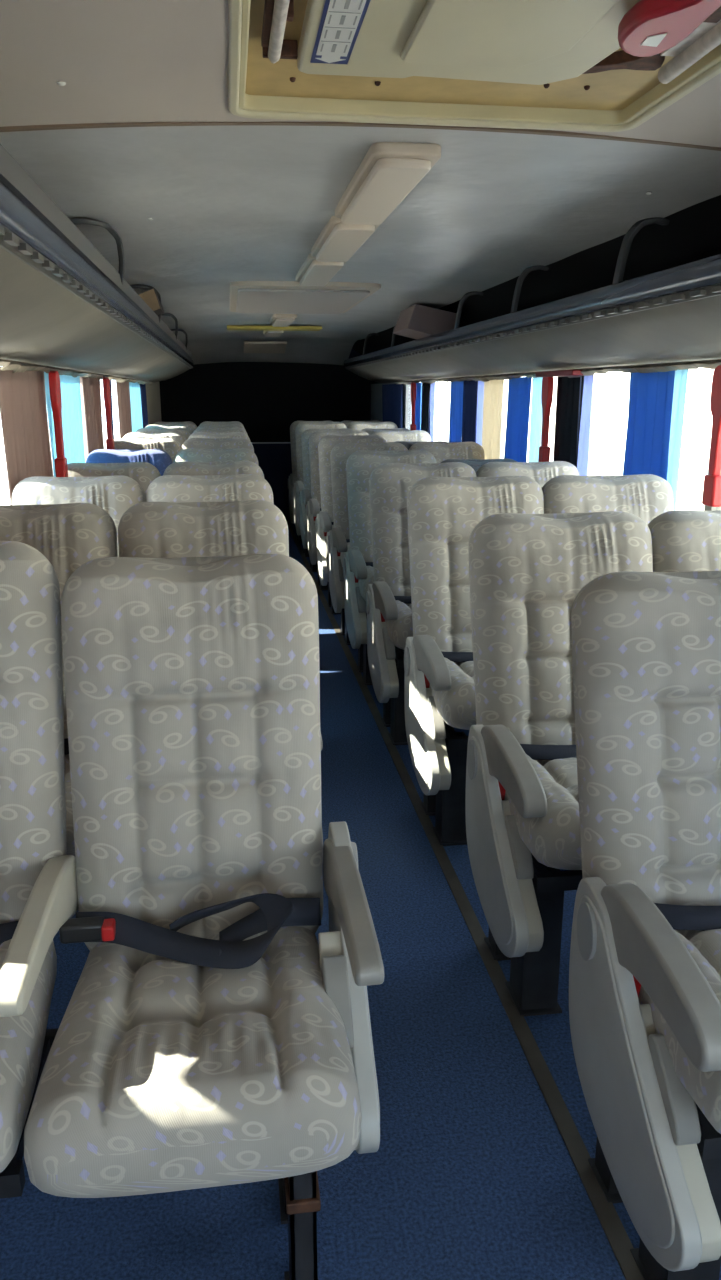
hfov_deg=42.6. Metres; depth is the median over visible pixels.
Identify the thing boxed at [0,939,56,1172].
cushion
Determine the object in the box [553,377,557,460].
window
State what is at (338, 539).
passenger seat
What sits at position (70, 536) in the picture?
passenger seat
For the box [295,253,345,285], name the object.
ceiling light
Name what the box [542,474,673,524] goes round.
passenger seat
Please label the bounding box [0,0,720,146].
ceiling
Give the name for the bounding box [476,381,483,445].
curtain
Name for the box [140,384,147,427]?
curtain
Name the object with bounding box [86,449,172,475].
passenger seat
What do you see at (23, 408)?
curtain
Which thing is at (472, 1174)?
floor
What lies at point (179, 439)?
passenger seat
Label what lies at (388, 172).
ceiling light
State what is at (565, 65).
roof hatch
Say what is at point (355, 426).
passenger seat
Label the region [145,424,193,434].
passenger seat
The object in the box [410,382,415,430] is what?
curtain
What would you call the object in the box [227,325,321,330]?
ceiling bar
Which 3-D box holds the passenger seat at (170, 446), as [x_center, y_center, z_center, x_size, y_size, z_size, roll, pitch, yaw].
[-1.280,-0.572,5.476,0.443,1.196,0.694,-2,15,-8]
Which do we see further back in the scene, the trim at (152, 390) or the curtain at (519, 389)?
the trim at (152, 390)
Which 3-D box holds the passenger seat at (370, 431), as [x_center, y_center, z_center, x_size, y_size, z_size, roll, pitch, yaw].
[0.254,-1.211,7.929,0.492,1.164,0.694,-2,15,-8]
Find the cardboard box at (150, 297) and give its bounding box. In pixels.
[138,289,164,315]
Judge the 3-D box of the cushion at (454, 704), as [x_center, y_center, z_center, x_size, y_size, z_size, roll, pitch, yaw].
[0.461,0.156,3.081,0.475,0.176,0.500,-2,15,-8]
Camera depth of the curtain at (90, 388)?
5.05 m
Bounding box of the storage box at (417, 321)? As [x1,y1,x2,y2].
[393,304,456,338]
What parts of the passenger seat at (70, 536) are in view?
backrest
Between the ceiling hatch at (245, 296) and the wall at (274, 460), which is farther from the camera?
the wall at (274, 460)
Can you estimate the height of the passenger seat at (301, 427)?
1.198 m
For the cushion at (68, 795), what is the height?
0.176 m
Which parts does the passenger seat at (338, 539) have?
panel, armrest, edge trim, recline lever, leg, leg, backrest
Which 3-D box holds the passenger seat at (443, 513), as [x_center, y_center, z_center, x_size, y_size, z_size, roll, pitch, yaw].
[0.436,0.060,3.153,0.564,1.175,0.698,-2,15,-8]
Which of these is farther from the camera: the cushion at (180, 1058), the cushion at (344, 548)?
the cushion at (344, 548)
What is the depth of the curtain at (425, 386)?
7.60 m
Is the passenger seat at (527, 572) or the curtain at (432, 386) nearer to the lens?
the passenger seat at (527, 572)
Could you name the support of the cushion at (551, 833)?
on the passenger seat at (527, 572)
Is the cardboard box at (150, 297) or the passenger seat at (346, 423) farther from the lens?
the passenger seat at (346, 423)
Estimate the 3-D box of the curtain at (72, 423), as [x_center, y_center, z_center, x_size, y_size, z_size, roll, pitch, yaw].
[-1.365,-0.849,4.328,0.030,0.765,0.890,-2,15,-8]
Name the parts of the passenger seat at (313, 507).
panel, armrest, leg, backrest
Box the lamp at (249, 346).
[244,341,286,352]
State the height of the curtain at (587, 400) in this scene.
0.765 m
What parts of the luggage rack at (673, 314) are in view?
lip rail, shelf panel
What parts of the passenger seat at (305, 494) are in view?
panel, armrest, leg, backrest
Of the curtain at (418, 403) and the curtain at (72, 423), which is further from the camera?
the curtain at (418, 403)
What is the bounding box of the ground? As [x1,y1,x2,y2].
[0,427,439,504]
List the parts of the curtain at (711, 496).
handle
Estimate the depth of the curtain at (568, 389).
4.42 m
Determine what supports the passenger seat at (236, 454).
on the floor
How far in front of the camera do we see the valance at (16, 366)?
3.88 m
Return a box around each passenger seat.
[0,503,117,855]
[0,541,66,1198]
[0,553,383,1279]
[12,476,144,556]
[67,462,160,501]
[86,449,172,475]
[114,438,179,462]
[118,500,322,864]
[123,432,185,450]
[135,428,189,439]
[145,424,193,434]
[146,474,273,503]
[153,421,196,430]
[163,461,263,477]
[174,448,257,464]
[181,438,253,451]
[188,432,249,440]
[193,428,247,435]
[197,424,245,430]
[199,421,243,426]
[288,421,332,543]
[293,422,346,556]
[299,428,353,571]
[306,430,368,589]
[315,435,386,613]
[327,442,406,644]
[342,420,379,426]
[343,450,435,684]
[347,422,397,430]
[361,428,409,434]
[366,462,476,744]
[372,430,430,442]
[396,441,445,449]
[404,476,543,845]
[409,442,484,462]
[440,458,516,472]
[465,511,652,1016]
[476,461,579,487]
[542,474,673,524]
[569,571,720,1279]
[648,510,720,571]
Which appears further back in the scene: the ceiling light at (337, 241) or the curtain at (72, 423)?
the curtain at (72, 423)
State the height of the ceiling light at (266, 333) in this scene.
0.048 m
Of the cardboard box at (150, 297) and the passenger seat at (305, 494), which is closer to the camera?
the cardboard box at (150, 297)
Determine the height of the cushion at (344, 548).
0.176 m
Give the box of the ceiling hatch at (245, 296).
[230,281,380,313]
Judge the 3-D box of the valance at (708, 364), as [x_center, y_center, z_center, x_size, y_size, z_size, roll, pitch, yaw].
[1.042,-1.085,3.726,0.055,0.040,10.401,-2,15,-8]
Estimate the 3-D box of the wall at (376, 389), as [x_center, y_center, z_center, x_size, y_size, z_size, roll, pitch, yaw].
[1.055,-0.540,4.344,0.080,1.720,13.500,-2,15,-8]
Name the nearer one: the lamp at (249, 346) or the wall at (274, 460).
the lamp at (249, 346)
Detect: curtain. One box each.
[0,367,53,504]
[44,372,84,476]
[49,371,67,476]
[80,377,103,462]
[103,377,114,449]
[109,380,113,438]
[116,381,131,437]
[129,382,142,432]
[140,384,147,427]
[382,384,402,427]
[410,382,415,430]
[415,383,421,429]
[421,383,429,434]
[428,383,434,440]
[449,381,463,441]
[462,380,477,441]
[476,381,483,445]
[482,379,504,458]
[504,377,531,461]
[528,377,542,461]
[554,376,583,467]
[576,375,593,475]
[623,370,674,480]
[667,369,688,509]
[702,365,720,506]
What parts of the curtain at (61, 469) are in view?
handle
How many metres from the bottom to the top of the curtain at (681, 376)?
0.765 m
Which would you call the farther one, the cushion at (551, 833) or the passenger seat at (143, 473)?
the passenger seat at (143, 473)
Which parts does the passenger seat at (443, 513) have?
panel, armrest, recline lever, leg, edge trim, leg, seat frame, backrest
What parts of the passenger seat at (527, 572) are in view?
panel, leg, armrest, recline lever, edge trim, leg, seat frame, backrest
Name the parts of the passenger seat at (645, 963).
leg, panel, backrest, armrest, recline lever, leg, edge trim, seat frame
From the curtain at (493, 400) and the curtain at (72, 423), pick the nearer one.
the curtain at (72, 423)
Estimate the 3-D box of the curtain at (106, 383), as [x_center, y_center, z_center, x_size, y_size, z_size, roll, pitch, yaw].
[-1.447,-1.278,5.303,0.040,0.440,0.103,-2,15,-8]
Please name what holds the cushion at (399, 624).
on the passenger seat at (388, 599)
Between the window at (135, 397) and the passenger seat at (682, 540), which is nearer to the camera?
the passenger seat at (682, 540)
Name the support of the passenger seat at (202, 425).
on the floor
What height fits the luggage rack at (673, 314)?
0.420 m
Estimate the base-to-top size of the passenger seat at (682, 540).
1.156 m
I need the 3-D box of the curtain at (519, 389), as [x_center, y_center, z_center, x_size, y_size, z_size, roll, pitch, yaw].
[0.884,-1.091,5.234,0.029,0.765,0.446,-2,15,-8]
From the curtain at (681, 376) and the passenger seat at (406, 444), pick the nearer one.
the curtain at (681, 376)
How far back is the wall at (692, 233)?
3.52 m
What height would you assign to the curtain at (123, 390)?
0.765 m
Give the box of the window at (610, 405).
[440,368,713,510]
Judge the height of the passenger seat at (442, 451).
1.164 m
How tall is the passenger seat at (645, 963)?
1.145 m
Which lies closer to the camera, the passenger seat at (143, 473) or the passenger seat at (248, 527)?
the passenger seat at (248, 527)
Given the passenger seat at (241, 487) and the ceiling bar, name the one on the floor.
the passenger seat at (241, 487)
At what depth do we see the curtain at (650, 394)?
3.56 m
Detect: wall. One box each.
[252,349,370,520]
[352,195,720,383]
[371,383,410,429]
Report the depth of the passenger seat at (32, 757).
1.51 m
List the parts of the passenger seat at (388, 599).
panel, armrest, recline lever, edge trim, leg, leg, seat frame, backrest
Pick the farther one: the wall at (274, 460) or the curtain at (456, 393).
the wall at (274, 460)
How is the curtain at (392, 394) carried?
hanging from the valance at (708, 364)
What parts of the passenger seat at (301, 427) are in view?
panel, armrest, leg, backrest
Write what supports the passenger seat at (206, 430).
on the floor
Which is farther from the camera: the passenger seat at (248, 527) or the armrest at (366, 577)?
the armrest at (366, 577)
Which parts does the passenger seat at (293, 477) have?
panel, armrest, leg, backrest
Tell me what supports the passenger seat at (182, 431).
on the floor
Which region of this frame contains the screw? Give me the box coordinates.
[57,82,65,85]
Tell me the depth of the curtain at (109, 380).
5.91 m
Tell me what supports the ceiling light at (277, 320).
attached to the ceiling at (225, 204)
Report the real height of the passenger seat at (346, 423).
1.187 m
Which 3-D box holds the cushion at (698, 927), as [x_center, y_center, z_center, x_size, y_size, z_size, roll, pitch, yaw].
[0.688,0.578,1.502,0.475,0.176,0.500,-2,15,-8]
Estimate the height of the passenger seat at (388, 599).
1.158 m
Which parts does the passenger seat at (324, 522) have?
panel, armrest, recline lever, edge trim, leg, leg, backrest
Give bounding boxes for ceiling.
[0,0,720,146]
[0,125,720,364]
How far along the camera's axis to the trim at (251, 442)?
10.59 m
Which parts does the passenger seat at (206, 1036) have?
armrest, backrest, leg, leg, recline lever, edge trim, armrest, panel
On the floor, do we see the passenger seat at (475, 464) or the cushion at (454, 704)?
the passenger seat at (475, 464)
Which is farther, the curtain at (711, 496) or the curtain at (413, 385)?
the curtain at (413, 385)
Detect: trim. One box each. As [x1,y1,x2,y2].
[0,122,720,150]
[146,382,161,424]
[251,442,290,443]
[287,521,643,1279]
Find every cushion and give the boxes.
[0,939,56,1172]
[24,926,361,1197]
[65,754,74,855]
[340,542,349,566]
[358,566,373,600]
[385,600,412,649]
[429,658,475,729]
[504,754,581,869]
[638,905,720,1133]
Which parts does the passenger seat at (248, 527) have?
backrest, panel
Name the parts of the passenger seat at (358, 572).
panel, armrest, leg, recline lever, edge trim, leg, backrest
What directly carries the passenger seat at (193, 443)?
on the floor
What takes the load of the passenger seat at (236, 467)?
on the floor
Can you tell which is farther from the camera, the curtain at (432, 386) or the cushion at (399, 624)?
the curtain at (432, 386)
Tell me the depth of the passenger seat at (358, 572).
4.88 m
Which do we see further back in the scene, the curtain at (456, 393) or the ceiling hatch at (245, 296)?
the curtain at (456, 393)
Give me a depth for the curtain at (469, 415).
6.21 m
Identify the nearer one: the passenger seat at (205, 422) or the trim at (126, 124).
the trim at (126, 124)
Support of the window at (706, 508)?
in the wall at (376, 389)
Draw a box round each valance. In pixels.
[0,359,152,384]
[394,359,720,384]
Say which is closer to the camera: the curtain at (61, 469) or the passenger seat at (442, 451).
the curtain at (61, 469)
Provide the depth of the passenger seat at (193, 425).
8.81 m
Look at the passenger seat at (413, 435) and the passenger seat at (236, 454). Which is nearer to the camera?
the passenger seat at (236, 454)
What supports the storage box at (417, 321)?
on the luggage rack at (673, 314)
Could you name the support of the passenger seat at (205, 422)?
on the floor
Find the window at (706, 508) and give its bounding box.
[704,431,720,510]
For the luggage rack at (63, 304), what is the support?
attached to the wall
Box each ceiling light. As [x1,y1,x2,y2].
[263,331,283,336]
[270,314,296,326]
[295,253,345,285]
[311,216,379,261]
[335,142,440,224]
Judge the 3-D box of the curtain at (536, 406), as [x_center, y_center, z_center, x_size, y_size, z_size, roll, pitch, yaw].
[0.929,-1.006,4.917,0.029,0.765,0.230,-2,15,-8]
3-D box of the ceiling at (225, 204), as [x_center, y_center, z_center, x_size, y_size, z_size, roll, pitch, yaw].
[-0.467,-2.090,6.175,1.800,0.268,8.785,-2,15,-8]
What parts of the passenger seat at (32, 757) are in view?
seat frame, backrest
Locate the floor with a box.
[0,521,720,1279]
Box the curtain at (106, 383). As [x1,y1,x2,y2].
[103,377,114,449]
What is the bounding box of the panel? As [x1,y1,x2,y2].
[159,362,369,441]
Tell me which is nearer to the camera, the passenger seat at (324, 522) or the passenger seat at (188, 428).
the passenger seat at (324, 522)
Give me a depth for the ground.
34.54 m
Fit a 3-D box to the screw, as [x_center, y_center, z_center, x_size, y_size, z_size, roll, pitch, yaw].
[-0.524,-0.975,1.618,0.016,0.008,0.016,-2,15,-8]
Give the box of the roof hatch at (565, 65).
[228,0,720,131]
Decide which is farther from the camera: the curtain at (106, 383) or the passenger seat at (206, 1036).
the curtain at (106, 383)
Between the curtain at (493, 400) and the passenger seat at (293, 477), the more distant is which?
the passenger seat at (293, 477)
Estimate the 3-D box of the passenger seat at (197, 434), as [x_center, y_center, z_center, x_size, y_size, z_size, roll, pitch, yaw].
[-0.946,-0.805,6.350,0.520,1.196,0.694,-2,15,-8]
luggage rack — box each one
[0,144,193,382]
[344,217,720,382]
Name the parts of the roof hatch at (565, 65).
door panel, red handle, handle post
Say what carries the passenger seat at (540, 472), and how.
on the floor
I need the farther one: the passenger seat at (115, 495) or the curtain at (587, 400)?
the curtain at (587, 400)

